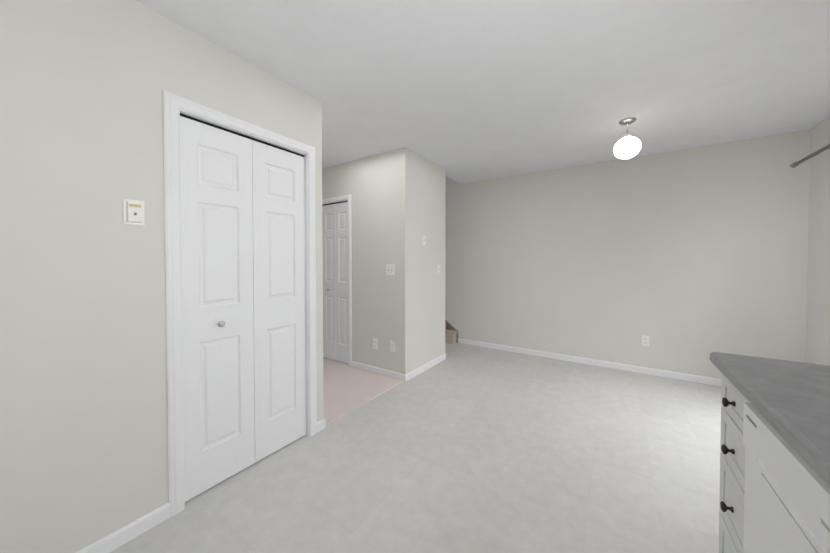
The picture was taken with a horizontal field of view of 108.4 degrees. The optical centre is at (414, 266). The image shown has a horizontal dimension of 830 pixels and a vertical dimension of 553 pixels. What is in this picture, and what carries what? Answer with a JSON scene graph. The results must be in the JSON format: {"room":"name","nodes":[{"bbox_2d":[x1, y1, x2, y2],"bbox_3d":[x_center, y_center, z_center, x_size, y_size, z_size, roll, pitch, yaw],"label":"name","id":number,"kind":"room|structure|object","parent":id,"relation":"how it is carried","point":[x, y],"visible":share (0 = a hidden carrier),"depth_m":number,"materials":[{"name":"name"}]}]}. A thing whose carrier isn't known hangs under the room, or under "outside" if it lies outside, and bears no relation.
{"room":"dining room","nodes":[
{"label":"dining room","id":0,"kind":"room"},
{"bbox_2d":[0,0,322,552],"bbox_3d":[-1.756,0.024,0.799,0.120,2.475,3.620,1,1,34],"label":"wall","id":1,"kind":"structure","parent":0,"point":[84,84],"depth_m":1.27,"materials":[{"name":"beige paint"}]},
{"bbox_2d":[76,502,170,552],"bbox_3d":[-1.963,1.233,0.387,0.013,0.072,2.669,1,1,34],"label":"baseboard","id":2,"kind":"structure","parent":1,"relation":"attached to","point":[114,540],"depth_m":1.37,"materials":[{"name":"white paint"}]},
{"bbox_2d":[122,199,144,225],"bbox_3d":[-1.283,-0.248,1.370,0.027,0.116,0.076,1,1,34],"label":"thermostat","id":3,"kind":"object","parent":1,"relation":"attached to","point":[132,212],"visible":1,"depth_m":1.36,"materials":[{"name":"white plastic"}]},
{"bbox_2d":[163,90,316,516],"bbox_3d":[-1.028,0.189,1.878,0.137,2.110,0.889,1,1,34],"label":"door frame","id":4,"kind":"structure","parent":1,"relation":"attached to","point":[174,106],"depth_m":1.52,"materials":[{"name":"white paint"}]},
{"bbox_2d":[180,113,305,501],"bbox_3d":[-1.004,0.218,1.862,0.066,2.028,0.749,1,1,34],"label":"pantry door","id":5,"kind":"structure","parent":1,"relation":"in","point":[243,280],"depth_m":1.79,"materials":[{"name":"white paint"}]},
{"bbox_2d":[316,418,325,430],"bbox_3d":[-2.024,1.186,3.170,3.203,0.072,0.033,1,1,34],"label":"baseboard","id":6,"kind":"structure","parent":1,"relation":"attached to","point":[321,424],"depth_m":2.26,"materials":[{"name":"white paint"}]},
{"bbox_2d":[322,150,395,371],"bbox_3d":[-1.529,-0.033,4.194,3.270,2.475,0.120,1,1,34],"label":"wall","id":7,"kind":"structure","parent":0,"point":[368,184],"depth_m":3.43,"materials":[{"name":"beige paint"}]},
{"bbox_2d":[322,201,347,363],"bbox_3d":[-1.211,0.193,3.941,0.976,2.008,0.066,1,1,34],"label":"closet door","id":8,"kind":"structure","parent":7,"relation":"in","point":[335,270],"depth_m":3.81,"materials":[{"name":"white paint"}]},
{"bbox_2d":[322,194,351,365],"bbox_3d":[-1.195,0.168,3.964,1.102,2.081,0.137,1,1,34],"label":"trim","id":9,"kind":"structure","parent":7,"relation":"attached to","point":[347,198],"depth_m":3.62,"materials":[{"name":"white paint"}]},
{"bbox_2d":[373,338,377,348],"bbox_3d":[-0.456,0.882,3.415,0.072,0.118,0.010,1,1,34],"label":"outlet","id":10,"kind":"object","parent":7,"relation":"attached to","point":[375,343],"visible":1,"depth_m":3.41,"materials":[{"name":"white plastic"}]},
{"bbox_2d":[351,361,402,379],"bbox_3d":[-0.442,1.182,3.410,0.790,0.072,0.013,1,1,34],"label":"baseboard","id":11,"kind":"structure","parent":7,"relation":"attached to","point":[378,370],"depth_m":3.39,"materials":[{"name":"white paint"}]},
{"bbox_2d":[386,264,394,274],"bbox_3d":[-0.275,0.036,3.276,0.116,0.118,0.016,1,1,34],"label":"light switch","id":12,"kind":"object","parent":7,"relation":"attached to","point":[390,269],"visible":1,"depth_m":3.27,"materials":[{"name":"white plastic"}]},
{"bbox_2d":[390,341,394,351],"bbox_3d":[-0.248,0.877,3.276,0.072,0.118,0.010,1,1,34],"label":"outlet","id":13,"kind":"object","parent":7,"relation":"attached to","point":[392,346],"visible":1,"depth_m":3.27,"materials":[{"name":"white plastic"}]},
{"bbox_2d":[109,343,722,552],"bbox_3d":[-0.846,1.304,1.879,7.000,0.120,6.790,1,1,34],"label":"floor","id":14,"kind":"structure","parent":0,"point":[463,448],"depth_m":1.79,"materials":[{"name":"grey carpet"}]},
{"bbox_2d":[323,358,403,424],"bbox_3d":[-1.734,1.209,3.630,3.178,0.009,1.080,1,1,34],"label":"floor","id":15,"kind":"structure","parent":14,"relation":"on","point":[347,389],"depth_m":3.03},
{"bbox_2d":[445,319,457,343],"bbox_3d":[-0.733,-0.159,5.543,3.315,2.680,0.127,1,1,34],"label":"stair","id":16,"kind":"structure","parent":14,"relation":"on","point":[451,334],"depth_m":4.68,"materials":[{"name":"wood"}]},
{"bbox_2d":[719,374,829,552],"bbox_3d":[0.490,0.842,-0.384,0.632,0.880,3.320,1,1,34],"label":"cabinet","id":17,"kind":"object","parent":14,"relation":"on","point":[774,491],"depth_m":0.76,"materials":[{"name":"white wood"}]},
{"bbox_2d":[710,352,829,484],"bbox_3d":[0.498,0.380,-0.378,0.633,0.040,3.352,1,1,34],"label":"countertop","id":18,"kind":"structure","parent":17,"relation":"on","point":[789,401],"depth_m":0.80,"materials":[{"name":"stone"}]},
{"bbox_2d":[396,147,445,373],"bbox_3d":[0.098,-0.023,3.578,0.120,2.475,0.900,1,1,34],"label":"wall block","id":19,"kind":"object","parent":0,"point":[420,279],"visible":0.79,"depth_m":3.39,"materials":[{"name":"beige paint"}]},
{"bbox_2d":[422,235,425,244],"bbox_3d":[0.109,-0.304,3.467,0.016,0.118,0.072,1,1,34],"label":"block","id":20,"kind":"object","parent":19,"relation":"attached to","point":[423,239],"visible":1,"depth_m":3.46,"materials":[{"name":"white plastic"}]},
{"bbox_2d":[403,353,445,381],"bbox_3d":[0.150,1.179,3.555,0.013,0.072,0.913,1,1,34],"label":"baseboard","id":21,"kind":"structure","parent":19,"relation":"attached to","point":[408,376],"depth_m":3.47,"materials":[{"name":"white paint"}]},
{"bbox_2d":[136,0,829,183],"bbox_3d":[-0.846,-1.331,1.834,7.000,0.200,6.790,1,1,34],"label":"ceiling","id":22,"kind":"structure","parent":0,"point":[463,91],"depth_m":1.88,"materials":[{"name":"white paint"}]},
{"bbox_2d":[613,117,640,158],"bbox_3d":[1.810,-1.082,2.554,0.196,0.322,0.196,1,1,34],"label":"pendant light","id":23,"kind":"object","parent":22,"relation":"hanging from","point":[627,146],"visible":1,"depth_m":2.51,"materials":[{"name":"white glass"}]},
{"bbox_2d":[445,129,809,378],"bbox_3d":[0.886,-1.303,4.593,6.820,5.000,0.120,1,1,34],"label":"wall","id":24,"kind":"structure","parent":0,"point":[688,261],"depth_m":3.39,"materials":[{"name":"beige paint"}]},
{"bbox_2d":[458,338,721,385],"bbox_3d":[2.130,1.176,3.726,3.500,0.072,0.013,1,1,34],"label":"baseboard","id":25,"kind":"structure","parent":24,"relation":"attached to","point":[657,372],"depth_m":3.62,"materials":[{"name":"white paint"}]},
{"bbox_2d":[641,335,648,345],"bbox_3d":[2.614,0.843,3.398,0.072,0.118,0.010,1,1,34],"label":"electrical outlet","id":26,"kind":"object","parent":24,"relation":"attached to","point":[644,340],"visible":1,"depth_m":3.40,"materials":[{"name":"white plastic"}]},
{"bbox_2d":[805,116,829,365],"bbox_3d":[2.943,0.010,1.662,0.120,2.475,2.750,1,1,34],"label":"wall","id":27,"kind":"structure","parent":0,"point":[817,350],"depth_m":2.58,"materials":[{"name":"beige paint"}]},
{"bbox_2d":[790,144,829,167],"bbox_3d":[2.861,-0.912,1.764,0.146,0.066,2.263,1,1,34],"label":"curtain rod","id":28,"kind":"object","parent":27,"relation":"attached to","point":[797,163],"visible":1,"depth_m":2.48,"materials":[{"name":"grey metal"}]}
]}

